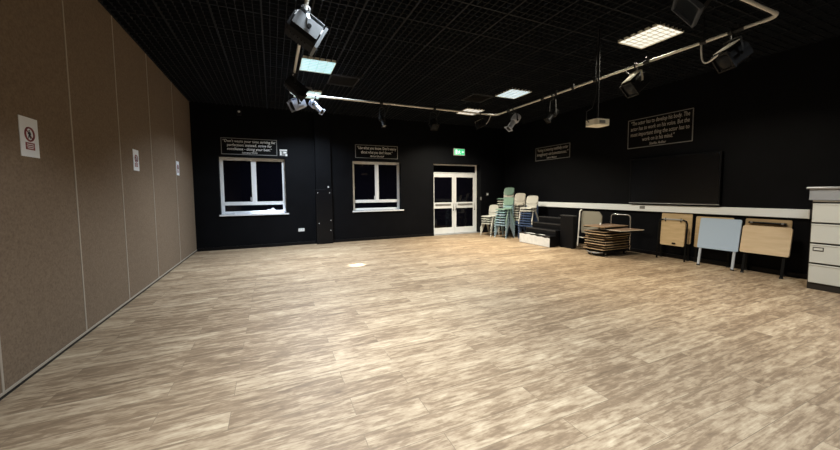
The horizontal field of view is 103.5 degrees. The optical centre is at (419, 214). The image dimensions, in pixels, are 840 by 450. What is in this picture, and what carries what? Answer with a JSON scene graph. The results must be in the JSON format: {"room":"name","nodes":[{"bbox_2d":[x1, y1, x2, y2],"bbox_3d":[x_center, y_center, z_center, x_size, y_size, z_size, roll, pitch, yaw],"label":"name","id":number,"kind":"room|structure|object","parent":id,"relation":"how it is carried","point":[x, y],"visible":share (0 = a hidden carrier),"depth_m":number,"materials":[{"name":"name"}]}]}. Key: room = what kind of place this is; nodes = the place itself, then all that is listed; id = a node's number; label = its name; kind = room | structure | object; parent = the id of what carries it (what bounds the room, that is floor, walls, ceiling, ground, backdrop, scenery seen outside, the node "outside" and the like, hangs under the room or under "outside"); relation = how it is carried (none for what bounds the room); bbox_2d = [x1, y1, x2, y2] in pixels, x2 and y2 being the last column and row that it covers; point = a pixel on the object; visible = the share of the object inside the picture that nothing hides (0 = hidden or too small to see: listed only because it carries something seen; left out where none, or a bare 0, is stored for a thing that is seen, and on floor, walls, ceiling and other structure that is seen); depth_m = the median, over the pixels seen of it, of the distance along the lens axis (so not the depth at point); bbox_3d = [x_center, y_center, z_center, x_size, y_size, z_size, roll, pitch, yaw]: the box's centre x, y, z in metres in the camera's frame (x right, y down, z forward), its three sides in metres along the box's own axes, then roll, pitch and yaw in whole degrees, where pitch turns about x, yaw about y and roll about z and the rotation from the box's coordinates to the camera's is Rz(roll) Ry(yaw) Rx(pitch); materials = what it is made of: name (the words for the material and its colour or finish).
{"room":"drama studio","nodes":[
{"label":"drama studio","id":0,"kind":"room"},
{"bbox_2d":[0,0,196,389],"bbox_3d":[-4.534,-0.770,5.441,0.090,3.843,6.869,-2,4,-24],"label":"wall","id":1,"kind":"structure","parent":0,"point":[42,311],"depth_m":3.52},
{"bbox_2d":[17,114,39,157],"bbox_3d":[-3.303,-0.649,2.802,0.013,0.330,0.236,-2,4,-24],"label":"notice","id":2,"kind":"object","parent":1,"relation":"attached to","point":[28,129],"visible":1,"depth_m":2.79,"materials":[{"name":"white paper"}]},
{"bbox_2d":[61,0,87,330],"bbox_3d":[-3.591,-0.645,3.420,0.024,3.828,0.024,-2,4,-24],"label":"trim","id":3,"kind":"structure","parent":1,"relation":"attached to","point":[61,0],"depth_m":3.43,"materials":[{"name":"beige"}]},
{"bbox_2d":[0,251,195,400],"bbox_3d":[-3.092,1.359,2.369,0.068,0.035,13.887,-2,4,-24],"label":"baseboard","id":4,"kind":"structure","parent":1,"relation":"attached to","point":[87,333],"depth_m":3.35,"materials":[{"name":"black"}]},
{"bbox_2d":[111,16,129,298],"bbox_3d":[-4.069,-0.710,4.491,0.024,3.828,0.024,-2,4,-24],"label":"trim","id":5,"kind":"structure","parent":1,"relation":"attached to","point":[111,16],"depth_m":4.49,"materials":[{"name":"beige metal"}]},
{"bbox_2d":[132,149,139,170],"bbox_3d":[-4.286,-0.813,5.002,0.012,0.314,0.224,-2,4,-24],"label":"notice","id":6,"kind":"object","parent":1,"relation":"attached to","point":[135,152],"visible":1,"depth_m":4.99,"materials":[{"name":"white paper"}]},
{"bbox_2d":[145,54,158,274],"bbox_3d":[-4.598,-0.782,5.677,0.024,3.828,0.024,-2,4,-24],"label":"trim","id":7,"kind":"structure","parent":1,"relation":"attached to","point":[145,54],"depth_m":5.67,"materials":[{"name":"beige metal"}]},
{"bbox_2d":[171,86,180,257],"bbox_3d":[-5.220,-0.867,7.072,0.024,3.828,0.024,-2,4,-24],"label":"trim","id":8,"kind":"structure","parent":1,"relation":"attached to","point":[171,86],"depth_m":7.07,"materials":[{"name":"beige wood"}]},
{"bbox_2d":[313,111,330,189],"bbox_3d":[-2.880,-1.055,9.851,0.440,3.888,0.150,-2,4,-24],"label":"wall pillar","id":9,"kind":"structure","parent":0,"point":[322,153],"depth_m":9.73,"materials":[{"name":"black paint"}]},
{"bbox_2d":[189,101,504,251],"bbox_3d":[-1.402,-1.382,10.770,10.394,4.400,0.360,-2,4,-24],"label":"wall","id":10,"kind":"structure","parent":0,"point":[420,148],"depth_m":10.07,"materials":[{"name":"black paint"}]},
{"bbox_2d":[220,137,276,155],"bbox_3d":[-4.665,-1.841,9.077,1.370,0.440,0.016,-2,4,-24],"label":"board","id":11,"kind":"object","parent":10,"relation":"attached to","point":[237,146],"visible":1,"depth_m":9.06,"materials":[{"name":"black"}]},
{"bbox_2d":[219,157,288,216],"bbox_3d":[-4.626,-0.768,9.265,1.735,1.600,0.252,-2,4,-24],"label":"window","id":12,"kind":"structure","parent":10,"relation":"in","point":[243,181],"depth_m":9.29,"materials":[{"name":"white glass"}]},
{"bbox_2d":[235,208,284,213],"bbox_3d":[-4.502,-0.095,9.350,1.281,0.151,0.126,-2,4,-24],"label":"crumpled paper","id":13,"kind":"object","parent":12,"relation":"on","point":[272,210],"visible":1,"depth_m":9.41,"materials":[{"name":"white paper"}]},
{"bbox_2d":[315,189,332,243],"bbox_3d":[-2.867,0.077,9.916,0.470,1.620,0.164,-2,4,-24],"label":"wall panel","id":14,"kind":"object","parent":10,"relation":"attached to","point":[323,198],"depth_m":9.84,"materials":[{"name":"black wood"}]},
{"bbox_2d":[198,229,501,251],"bbox_3d":[-1.294,0.780,10.742,9.964,0.085,0.018,-2,4,-24],"label":"baseboard","id":15,"kind":"structure","parent":10,"relation":"attached to","point":[483,231],"depth_m":9.78,"materials":[{"name":"black"}]},
{"bbox_2d":[355,144,397,158],"bbox_3d":[-1.369,-1.974,10.539,1.400,0.410,0.016,-2,4,-24],"label":"board","id":16,"kind":"object","parent":10,"relation":"attached to","point":[361,151],"visible":1,"depth_m":10.53,"materials":[{"name":"black"}]},
{"bbox_2d":[352,161,403,211],"bbox_3d":[-1.367,-0.888,10.712,1.710,1.600,0.252,-2,4,-24],"label":"window","id":17,"kind":"structure","parent":10,"relation":"in","point":[375,184],"depth_m":10.75,"materials":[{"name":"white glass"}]},
{"bbox_2d":[434,164,479,235],"bbox_3d":[1.293,-0.543,12.023,1.950,2.520,0.340,-2,4,-24],"label":"door","id":18,"kind":"structure","parent":10,"relation":"in","point":[455,195],"depth_m":12.14,"materials":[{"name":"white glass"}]},
{"bbox_2d":[453,148,464,155],"bbox_3d":[1.386,-2.199,11.737,0.450,0.240,0.055,-2,4,-24],"label":"exit sign","id":19,"kind":"object","parent":10,"relation":"attached to","point":[456,151],"visible":1,"depth_m":11.71,"materials":[{"name":"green plastic"}]},
{"bbox_2d":[0,231,839,449],"bbox_3d":[1.515,1.267,4.420,10.394,0.120,14.287,-2,4,-24],"label":"floor","id":20,"kind":"structure","parent":0,"point":[469,341],"depth_m":2.99,"materials":[{"name":"beige laminate"}]},
{"bbox_2d":[480,222,498,235],"bbox_3d":[2.451,0.331,11.582,0.499,0.829,0.512,-3,5,-36],"label":"chair","id":21,"kind":"object","parent":20,"relation":"on","point":[484,223],"visible":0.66,"depth_m":11.64,"materials":[{"name":"grey plastic"}]},
{"bbox_2d":[480,214,499,233],"bbox_3d":[2.450,0.252,11.577,0.499,0.829,0.512,-3,5,-36],"label":"chair","id":22,"kind":"object","parent":21,"relation":"on","point":[490,220],"visible":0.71,"depth_m":11.56,"materials":[{"name":"grey plastic"}]},
{"bbox_2d":[480,208,499,231],"bbox_3d":[2.449,0.173,11.572,0.499,0.829,0.512,-3,5,-36],"label":"chair","id":23,"kind":"object","parent":22,"relation":"on","point":[492,213],"visible":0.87,"depth_m":11.59,"materials":[{"name":"grey plastic"}]},
{"bbox_2d":[480,205,499,229],"bbox_3d":[2.449,0.095,11.567,0.499,0.829,0.512,-3,5,-36],"label":"chair","id":24,"kind":"object","parent":23,"relation":"on","point":[492,208],"visible":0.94,"depth_m":11.64,"materials":[{"name":"grey plastic"}]},
{"bbox_2d":[494,214,514,238],"bbox_3d":[2.808,0.367,10.976,0.499,0.829,0.512,-3,5,-36],"label":"chair","id":25,"kind":"object","parent":20,"relation":"on","point":[502,224],"visible":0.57,"depth_m":10.91,"materials":[{"name":"blue plastic"}]},
{"bbox_2d":[494,212,514,235],"bbox_3d":[2.808,0.282,10.971,0.499,0.829,0.512,-3,5,-36],"label":"chair","id":26,"kind":"object","parent":25,"relation":"on","point":[498,222],"visible":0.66,"depth_m":10.91,"materials":[{"name":"blue plastic"}]},
{"bbox_2d":[494,209,514,233],"bbox_3d":[2.807,0.198,10.965,0.499,0.829,0.512,-3,5,-36],"label":"chair","id":27,"kind":"object","parent":26,"relation":"on","point":[502,219],"visible":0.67,"depth_m":10.87,"materials":[{"name":"blue plastic"}]},
{"bbox_2d":[494,207,514,230],"bbox_3d":[2.806,0.113,10.960,0.499,0.829,0.512,-3,5,-36],"label":"chair","id":28,"kind":"object","parent":27,"relation":"on","point":[498,217],"visible":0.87,"depth_m":10.90,"materials":[{"name":"teal plastic"}]},
{"bbox_2d":[494,204,514,227],"bbox_3d":[2.806,0.028,10.954,0.499,0.829,0.512,-3,5,-36],"label":"chair","id":29,"kind":"object","parent":28,"relation":"on","point":[501,214],"visible":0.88,"depth_m":10.88,"materials":[{"name":"blue plastic"}]},
{"bbox_2d":[494,202,514,225],"bbox_3d":[2.805,-0.057,10.949,0.499,0.829,0.512,-3,5,-36],"label":"chair","id":30,"kind":"object","parent":29,"relation":"on","point":[505,206],"visible":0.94,"depth_m":10.93,"materials":[{"name":"teal plastic"}]},
{"bbox_2d":[494,197,514,222],"bbox_3d":[2.804,-0.142,10.943,0.499,0.829,0.512,-3,5,-36],"label":"chair","id":31,"kind":"object","parent":30,"relation":"on","point":[508,200],"visible":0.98,"depth_m":11.01,"materials":[{"name":"green plastic"}]},
{"bbox_2d":[518,224,530,237],"bbox_3d":[3.510,0.381,10.678,0.499,0.829,0.512,-4,5,-41],"label":"chair","id":32,"kind":"object","parent":20,"relation":"on","point":[524,225],"visible":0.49,"depth_m":10.74,"materials":[{"name":"blue plastic"}]},
{"bbox_2d":[518,214,537,235],"bbox_3d":[3.509,0.301,10.673,0.499,0.829,0.512,-4,5,-41],"label":"chair","id":33,"kind":"object","parent":32,"relation":"on","point":[522,223],"visible":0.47,"depth_m":10.70,"materials":[{"name":"blue plastic"}]},
{"bbox_2d":[518,212,537,233],"bbox_3d":[3.509,0.221,10.668,0.499,0.829,0.512,-4,5,-41],"label":"chair","id":34,"kind":"object","parent":33,"relation":"on","point":[524,220],"visible":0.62,"depth_m":10.69,"materials":[{"name":"blue plastic"}]},
{"bbox_2d":[518,210,537,230],"bbox_3d":[3.508,0.141,10.663,0.499,0.829,0.512,-4,5,-41],"label":"chair","id":35,"kind":"object","parent":34,"relation":"on","point":[526,217],"visible":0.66,"depth_m":10.64,"materials":[{"name":"blue plastic"}]},
{"bbox_2d":[518,207,537,228],"bbox_3d":[3.507,0.061,10.658,0.499,0.829,0.512,-4,5,-41],"label":"chair","id":36,"kind":"object","parent":35,"relation":"on","point":[524,215],"visible":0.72,"depth_m":10.59,"materials":[{"name":"blue plastic"}]},
{"bbox_2d":[518,205,537,226],"bbox_3d":[3.507,-0.018,10.652,0.499,0.829,0.512,-4,5,-41],"label":"chair","id":37,"kind":"object","parent":36,"relation":"on","point":[527,212],"visible":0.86,"depth_m":10.62,"materials":[{"name":"blue plastic"}]},
{"bbox_2d":[518,202,538,224],"bbox_3d":[3.506,-0.098,10.647,0.499,0.829,0.512,-4,5,-41],"label":"chair","id":38,"kind":"object","parent":37,"relation":"on","point":[527,204],"visible":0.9,"depth_m":10.62,"materials":[{"name":"beige plastic"}]},
{"bbox_2d":[518,196,538,221],"bbox_3d":[3.505,-0.178,10.642,0.499,0.829,0.512,-4,5,-41],"label":"chair","id":39,"kind":"object","parent":38,"relation":"on","point":[530,199],"visible":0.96,"depth_m":10.70,"materials":[{"name":"beige plastic"}]},
{"bbox_2d":[519,216,559,247],"bbox_3d":[3.674,0.478,9.608,0.962,0.753,1.200,-2,4,-24],"label":"steps","id":40,"kind":"structure","parent":20,"relation":"on","point":[545,232],"depth_m":9.45,"materials":[{"name":"black paint"}]},
{"bbox_2d":[560,215,576,248],"bbox_3d":[3.941,0.466,8.817,0.128,0.875,0.430,-2,4,-24],"label":"block","id":41,"kind":"object","parent":20,"relation":"on","point":[567,222],"visible":1,"depth_m":8.74,"materials":[{"name":"black paint"}]},
{"bbox_2d":[577,209,602,245],"bbox_3d":[4.272,0.367,8.333,0.160,0.951,0.632,-2,4,-24],"label":"folding table","id":42,"kind":"object","parent":20,"relation":"on","point":[588,217],"visible":0.67,"depth_m":8.40,"materials":[{"name":"grey"}]},
{"bbox_2d":[585,214,630,255],"bbox_3d":[4.471,0.484,7.919,0.967,0.944,0.520,-2,4,-24],"label":"trolley","id":43,"kind":"object","parent":20,"relation":"on","point":[589,250],"visible":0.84,"depth_m":7.86,"materials":[{"name":"black"}]},
{"bbox_2d":[584,246,627,251],"bbox_3d":[4.426,0.815,7.921,0.843,0.054,0.553,-2,4,-23],"label":"folding table","id":44,"kind":"object","parent":43,"relation":"on","point":[585,247],"visible":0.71,"depth_m":7.72,"materials":[{"name":"beige wood"}]},
{"bbox_2d":[585,244,630,249],"bbox_3d":[4.471,0.757,7.901,0.843,0.054,0.553,-2,4,-22],"label":"folding table","id":45,"kind":"object","parent":44,"relation":"on","point":[594,245],"visible":0.68,"depth_m":7.70,"materials":[{"name":"brown wood"}]},
{"bbox_2d":[584,241,627,246],"bbox_3d":[4.436,0.700,7.894,0.843,0.054,0.553,-2,4,-26],"label":"folding table","id":46,"kind":"object","parent":45,"relation":"on","point":[590,242],"visible":0.7,"depth_m":7.72,"materials":[{"name":"beige wood"}]},
{"bbox_2d":[585,239,629,243],"bbox_3d":[4.476,0.639,7.927,0.843,0.054,0.553,-2,4,-24],"label":"folding table","id":47,"kind":"object","parent":46,"relation":"on","point":[588,240],"visible":0.74,"depth_m":7.77,"materials":[{"name":"brown wood"}]},
{"bbox_2d":[583,237,627,241],"bbox_3d":[4.447,0.581,7.941,0.843,0.054,0.553,-2,4,-24],"label":"folding table","id":48,"kind":"object","parent":47,"relation":"on","point":[597,238],"visible":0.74,"depth_m":7.73,"materials":[{"name":"brown wood"}]},
{"bbox_2d":[586,234,630,238],"bbox_3d":[4.473,0.526,7.887,0.843,0.054,0.553,-2,4,-25],"label":"folding table","id":49,"kind":"object","parent":48,"relation":"on","point":[591,235],"visible":0.73,"depth_m":7.69,"materials":[{"name":"beige wood"}]},
{"bbox_2d":[585,232,629,236],"bbox_3d":[4.443,0.469,7.868,0.843,0.054,0.553,-2,4,-25],"label":"folding table","id":50,"kind":"object","parent":49,"relation":"on","point":[587,233],"visible":0.7,"depth_m":7.70,"materials":[{"name":"beige wood"}]},
{"bbox_2d":[584,229,620,233],"bbox_3d":[4.453,0.407,7.934,0.843,0.054,0.553,-2,4,-25],"label":"folding table","id":51,"kind":"object","parent":50,"relation":"on","point":[587,230],"visible":0.56,"depth_m":7.74,"materials":[{"name":"brown wood"}]},
{"bbox_2d":[598,227,643,232],"bbox_3d":[4.616,0.367,7.630,0.703,0.054,0.623,-2,4,-20],"label":"folding table","id":52,"kind":"object","parent":51,"relation":"on","point":[622,230],"visible":0.83,"depth_m":7.47,"materials":[{"name":"brown wood"}]},
{"bbox_2d":[583,224,627,228],"bbox_3d":[4.427,0.292,7.910,0.843,0.054,0.553,-2,4,-24],"label":"folding table","id":53,"kind":"object","parent":52,"relation":"on","point":[604,226],"visible":1,"depth_m":7.81,"materials":[{"name":"brown wood"}]},
{"bbox_2d":[656,218,687,261],"bbox_3d":[5.475,0.541,7.203,0.110,0.905,0.584,-2,4,-24],"label":"desk","id":54,"kind":"object","parent":20,"relation":"on","point":[672,232],"visible":1,"depth_m":7.18,"materials":[{"name":"beige wood"}]},
{"bbox_2d":[659,213,692,260],"bbox_3d":[5.628,0.484,7.300,0.090,1.004,0.600,-2,4,-24],"label":"desk","id":55,"kind":"object","parent":20,"relation":"on","point":[688,217],"visible":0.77,"depth_m":7.11,"materials":[{"name":"beige wood"}]},
{"bbox_2d":[694,216,733,267],"bbox_3d":[5.903,0.542,6.681,0.087,0.964,0.620,-2,4,-24],"label":"desk","id":56,"kind":"object","parent":20,"relation":"on","point":[698,218],"visible":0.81,"depth_m":6.91,"materials":[{"name":"beige wood"}]},
{"bbox_2d":[696,218,741,270],"bbox_3d":[5.781,0.567,6.436,0.173,0.952,0.645,-2,4,-24],"label":"desk","id":57,"kind":"object","parent":20,"relation":"on","point":[714,233],"visible":1,"depth_m":6.40,"materials":[{"name":"blue laminate"}]},
{"bbox_2d":[739,225,793,278],"bbox_3d":[6.047,0.650,5.819,0.173,0.865,0.640,-2,4,-24],"label":"desk","id":58,"kind":"object","parent":20,"relation":"on","point":[774,241],"visible":1,"depth_m":5.78,"materials":[{"name":"brown wood"}]},
{"bbox_2d":[744,218,792,276],"bbox_3d":[6.225,0.581,5.960,0.088,0.974,0.610,-2,4,-24],"label":"desk","id":59,"kind":"object","parent":20,"relation":"on","point":[749,221],"visible":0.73,"depth_m":5.93,"materials":[{"name":"brown wood"}]},
{"bbox_2d":[806,200,839,293],"bbox_3d":[6.263,0.462,4.921,0.638,1.344,0.477,-2,4,-24],"label":"filing cabinet","id":60,"kind":"object","parent":20,"relation":"on","point":[823,274],"visible":0.99,"depth_m":4.87,"materials":[{"name":"white metal"}]},
{"bbox_2d":[806,187,839,199],"bbox_3d":[6.268,-0.305,4.841,0.722,0.195,0.642,-2,4,-24],"label":"tray","id":61,"kind":"object","parent":60,"relation":"on","point":[816,193],"visible":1,"depth_m":4.83,"materials":[{"name":"grey plastic"}]},
{"bbox_3d":[3.274,0.349,11.207,0.499,0.829,0.512,-4,5,-41],"label":"chair","id":62,"kind":"object","parent":20,"relation":"on","visible":0},
{"bbox_3d":[3.273,0.269,11.202,0.499,0.829,0.512,-4,5,-41],"label":"chair","id":63,"kind":"object","parent":62,"relation":"on","visible":0},
{"bbox_3d":[3.273,0.189,11.197,0.499,0.829,0.512,-4,5,-41],"label":"chair","id":64,"kind":"object","parent":63,"relation":"on","visible":0},
{"bbox_3d":[3.272,0.109,11.191,0.499,0.829,0.512,-4,5,-41],"label":"chair","id":65,"kind":"object","parent":64,"relation":"on","visible":0},
{"bbox_3d":[3.271,0.029,11.186,0.499,0.829,0.512,-4,5,-41],"label":"chair","id":66,"kind":"object","parent":65,"relation":"on","visible":0},
{"bbox_3d":[3.271,-0.051,11.181,0.499,0.829,0.512,-4,5,-41],"label":"chair","id":67,"kind":"object","parent":66,"relation":"on","visible":0},
{"bbox_3d":[3.270,-0.130,11.176,0.499,0.829,0.512,-4,5,-41],"label":"chair","id":68,"kind":"object","parent":67,"relation":"on","visible":0},
{"bbox_2d":[514,197,525,211],"bbox_3d":[3.269,-0.210,11.171,0.499,0.829,0.512,-4,5,-41],"label":"chair","id":69,"kind":"object","parent":68,"relation":"on","point":[525,197],"visible":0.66,"depth_m":11.25,"materials":[{"name":"beige plastic"}]},
{"bbox_2d":[514,193,525,216],"bbox_3d":[3.269,-0.290,11.166,0.499,0.829,0.512,-4,5,-41],"label":"chair","id":70,"kind":"object","parent":69,"relation":"on","point":[519,196],"visible":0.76,"depth_m":11.26,"materials":[{"name":"beige plastic"}]},
{"bbox_2d":[98,0,839,128],"bbox_3d":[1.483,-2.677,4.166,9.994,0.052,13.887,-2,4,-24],"label":"ceiling","id":71,"kind":"structure","parent":0,"point":[231,52],"depth_m":5.40,"materials":[{"name":"black"}]},
{"bbox_2d":[293,90,321,98],"bbox_3d":[-2.695,-2.892,7.926,0.592,0.070,0.630,-2,4,-24],"label":"ceiling light","id":72,"kind":"object","parent":71,"relation":"attached to","point":[311,92],"visible":0.43,"depth_m":7.89,"materials":[{"name":"white plastic"}]},
{"bbox_2d":[299,55,335,73],"bbox_3d":[-1.916,-2.786,6.181,0.592,0.070,0.630,-2,4,-24],"label":"ceiling light","id":73,"kind":"object","parent":71,"relation":"attached to","point":[307,63],"visible":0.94,"depth_m":6.15,"materials":[{"name":"white plastic"}]},
{"bbox_2d":[327,73,359,86],"bbox_3d":[-1.627,-2.821,7.007,0.588,0.030,0.626,-2,4,-24],"label":"ceiling vent","id":74,"kind":"object","parent":71,"relation":"in","point":[332,75],"visible":0.98,"depth_m":6.98,"materials":[{"name":"grey metal"}]},
{"bbox_2d":[456,107,484,114],"bbox_3d":[1.480,-3.045,9.779,0.592,0.070,0.630,-2,4,-24],"label":"ceiling light","id":75,"kind":"object","parent":71,"relation":"attached to","point":[465,109],"visible":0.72,"depth_m":9.66,"materials":[{"name":"white plastic"}]},
{"bbox_2d":[459,109,482,114],"bbox_3d":[1.480,-3.034,9.780,0.576,0.012,0.614,-2,4,-24],"label":"diffuser","id":76,"kind":"object","parent":75,"relation":"attached to","point":[469,110],"depth_m":9.71,"materials":[{"name":"white plastic"}]},
{"bbox_2d":[461,93,494,102],"bbox_3d":[1.451,-2.934,8.374,0.588,0.030,0.626,-2,4,-24],"label":"ceiling vent","id":77,"kind":"object","parent":71,"relation":"in","point":[481,98],"visible":0.98,"depth_m":8.38,"materials":[{"name":"grey metal"}]},
{"bbox_2d":[495,87,531,98],"bbox_3d":[2.259,-2.939,8.034,0.592,0.070,0.630,-2,4,-24],"label":"ceiling light","id":78,"kind":"object","parent":71,"relation":"attached to","point":[512,93],"visible":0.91,"depth_m":8.03,"materials":[{"name":"white plastic"}]},
{"bbox_2d":[498,89,527,97],"bbox_3d":[2.259,-2.928,8.035,0.576,0.012,0.614,-2,4,-24],"label":"diffuser","id":79,"kind":"object","parent":78,"relation":"attached to","point":[511,93],"depth_m":8.03,"materials":[{"name":"white plastic"}]},
{"bbox_2d":[289,0,778,115],"bbox_3d":[0.684,-2.633,4.598,4.499,1.147,4.774,-2,4,-24],"label":"bar","id":80,"kind":"object","parent":71,"relation":"hanging from","point":[775,13],"visible":0.84,"depth_m":4.59,"materials":[{"name":"white metal"}]},
{"bbox_2d":[287,97,306,111],"bbox_3d":[-2.203,-2.010,5.937,0.303,0.364,0.259,-4,5,-44],"label":"lantern","id":81,"kind":"object","parent":80,"relation":"attached to","point":[293,104],"visible":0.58,"depth_m":5.88,"materials":[{"name":"grey metal"}]},
{"bbox_2d":[284,68,311,103],"bbox_3d":[-1.786,-1.877,4.847,0.388,0.497,0.298,-2,4,-24],"label":"lantern","id":82,"kind":"object","parent":80,"relation":"attached to","point":[291,83],"visible":0.96,"depth_m":4.77,"materials":[{"name":"grey metal"}]},
{"bbox_2d":[284,4,327,56],"bbox_3d":[-1.109,-1.806,3.215,0.379,0.440,0.329,-3,4,-29],"label":"lantern","id":83,"kind":"object","parent":80,"relation":"hanging from","point":[302,27],"visible":0.97,"depth_m":3.13,"materials":[{"name":"grey metal"}]},
{"bbox_2d":[308,93,325,114],"bbox_3d":[-1.894,-2.011,6.062,0.295,0.382,0.217,0,4,11],"label":"lantern","id":84,"kind":"object","parent":80,"relation":"attached to","point":[312,103],"visible":1,"depth_m":6.02,"materials":[{"name":"grey metal"}]},
{"bbox_2d":[378,101,389,127],"bbox_3d":[-0.730,-1.981,6.597,0.207,0.530,0.207,1,4,22],"label":"lantern","id":85,"kind":"object","parent":80,"relation":"attached to","point":[381,117],"visible":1,"depth_m":6.56,"materials":[{"name":"grey metal"}]},
{"bbox_2d":[428,106,440,130],"bbox_3d":[0.315,-2.029,7.060,0.276,0.511,0.255,-2,4,-24],"label":"lantern","id":86,"kind":"object","parent":80,"relation":"attached to","point":[433,125],"visible":1,"depth_m":7.02,"materials":[{"name":"grey metal"}]},
{"bbox_2d":[473,112,490,129],"bbox_3d":[1.444,-2.126,7.539,0.426,0.398,0.217,-1,4,-14],"label":"lantern","id":87,"kind":"object","parent":80,"relation":"hanging from","point":[480,123],"visible":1,"depth_m":7.47,"materials":[{"name":"grey metal"}]},
{"bbox_2d":[504,107,520,131],"bbox_3d":[2.002,-2.039,7.110,0.350,0.526,0.280,-2,4,-19],"label":"lantern","id":88,"kind":"object","parent":80,"relation":"attached to","point":[516,117],"visible":0.99,"depth_m":7.07,"materials":[{"name":"grey metal"}]},
{"bbox_2d":[544,93,558,123],"bbox_3d":[2.443,-1.961,6.128,0.279,0.562,0.210,-2,4,-19],"label":"lantern","id":89,"kind":"object","parent":80,"relation":"attached to","point":[555,111],"visible":1,"depth_m":6.10,"materials":[{"name":"grey metal"}]},
{"bbox_2d":[619,63,650,98],"bbox_3d":[3.083,-1.921,4.743,0.348,0.474,0.310,-1,4,-9],"label":"lantern","id":90,"kind":"object","parent":80,"relation":"attached to","point":[638,80],"visible":0.99,"depth_m":4.67,"materials":[{"name":"grey metal"}]},
{"bbox_2d":[671,0,710,27],"bbox_3d":[2.345,-1.844,2.819,0.298,0.369,0.363,2,4,31],"label":"lantern","id":91,"kind":"object","parent":80,"relation":"hanging from","point":[689,11],"visible":1,"depth_m":2.87,"materials":[{"name":"grey metal"}]},
{"bbox_2d":[700,27,752,73],"bbox_3d":[3.523,-1.866,3.815,0.337,0.472,0.427,-1,4,-2],"label":"lantern","id":92,"kind":"object","parent":80,"relation":"attached to","point":[731,55],"visible":0.98,"depth_m":3.69,"materials":[{"name":"grey metal"}]},
{"bbox_2d":[586,29,608,127],"bbox_3d":[2.637,-2.281,4.912,0.365,1.920,0.231,-2,4,-18],"label":"projector","id":93,"kind":"object","parent":71,"relation":"hanging from","point":[597,122],"visible":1,"depth_m":4.91,"materials":[{"name":"white plastic"}]},
{"bbox_2d":[618,23,683,48],"bbox_3d":[3.557,-2.763,5.125,0.592,0.070,0.630,-2,4,-24],"label":"ceiling light","id":94,"kind":"object","parent":71,"relation":"attached to","point":[657,33],"visible":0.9,"depth_m":5.11,"materials":[{"name":"white plastic"}]},
{"bbox_2d":[504,35,839,273],"bbox_3d":[6.153,-1.160,6.342,0.200,4.400,13.887,-2,4,-24],"label":"wall","id":95,"kind":"structure","parent":0,"point":[774,119],"depth_m":6.45,"materials":[{"name":"black paint"}]},
{"bbox_2d":[536,143,569,160],"bbox_3d":[4.169,-1.945,10.472,0.016,0.430,1.400,-2,4,-24],"label":"board","id":96,"kind":"object","parent":95,"relation":"attached to","point":[561,150],"visible":1,"depth_m":10.40,"materials":[{"name":"black"}]},
{"bbox_2d":[504,229,806,278],"bbox_3d":[6.075,0.998,6.427,0.018,0.085,13.867,-2,4,-24],"label":"baseboard","id":97,"kind":"structure","parent":95,"relation":"attached to","point":[752,268],"depth_m":6.61,"materials":[{"name":"black"}]},
{"bbox_2d":[627,108,693,148],"bbox_3d":[5.451,-1.920,7.585,0.016,0.690,1.400,-2,4,-24],"label":"board","id":98,"kind":"object","parent":95,"relation":"attached to","point":[677,126],"visible":1,"depth_m":7.50,"materials":[{"name":"black"}]},
{"bbox_2d":[538,202,811,218],"bbox_3d":[5.137,-0.176,8.390,0.061,0.154,6.420,-2,4,-24],"label":"rail","id":99,"kind":"object","parent":95,"relation":"attached to","point":[763,212],"visible":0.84,"depth_m":6.89,"materials":[{"name":"white"}]},
{"bbox_2d":[629,151,722,204],"bbox_3d":[5.561,-0.752,7.327,0.109,1.060,1.810,-2,4,-24],"label":"blackboard","id":100,"kind":"object","parent":95,"relation":"attached to","point":[688,179],"visible":1,"depth_m":7.16,"materials":[{"name":"grey metal"}]},
{"bbox_3d":[-0.730,-0.253,-3.083,0.090,3.843,2.192,-2,4,-24],"label":"wall","id":101,"kind":"structure","parent":0,"visible":0},
{"bbox_2d":[0,250,196,397],"bbox_3d":[-3.053,1.328,2.385,0.016,0.022,13.887,-2,4,-24],"label":"trim","id":102,"kind":"structure","parent":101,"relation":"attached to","point":[108,315],"depth_m":3.26,"materials":[{"name":"beige"}]},
{"bbox_3d":[-2.888,-0.547,1.754,0.090,3.843,1.202,-2,4,-24],"label":"wall","id":103,"kind":"structure","parent":0,"visible":0},
{"bbox_2d":[0,341,4,392],"bbox_3d":[-3.101,-0.579,2.321,0.024,3.828,0.024,-2,4,-24],"label":"trim","id":104,"kind":"structure","parent":103,"relation":"attached to","point":[1,363],"depth_m":2.44,"materials":[{"name":"beige"}]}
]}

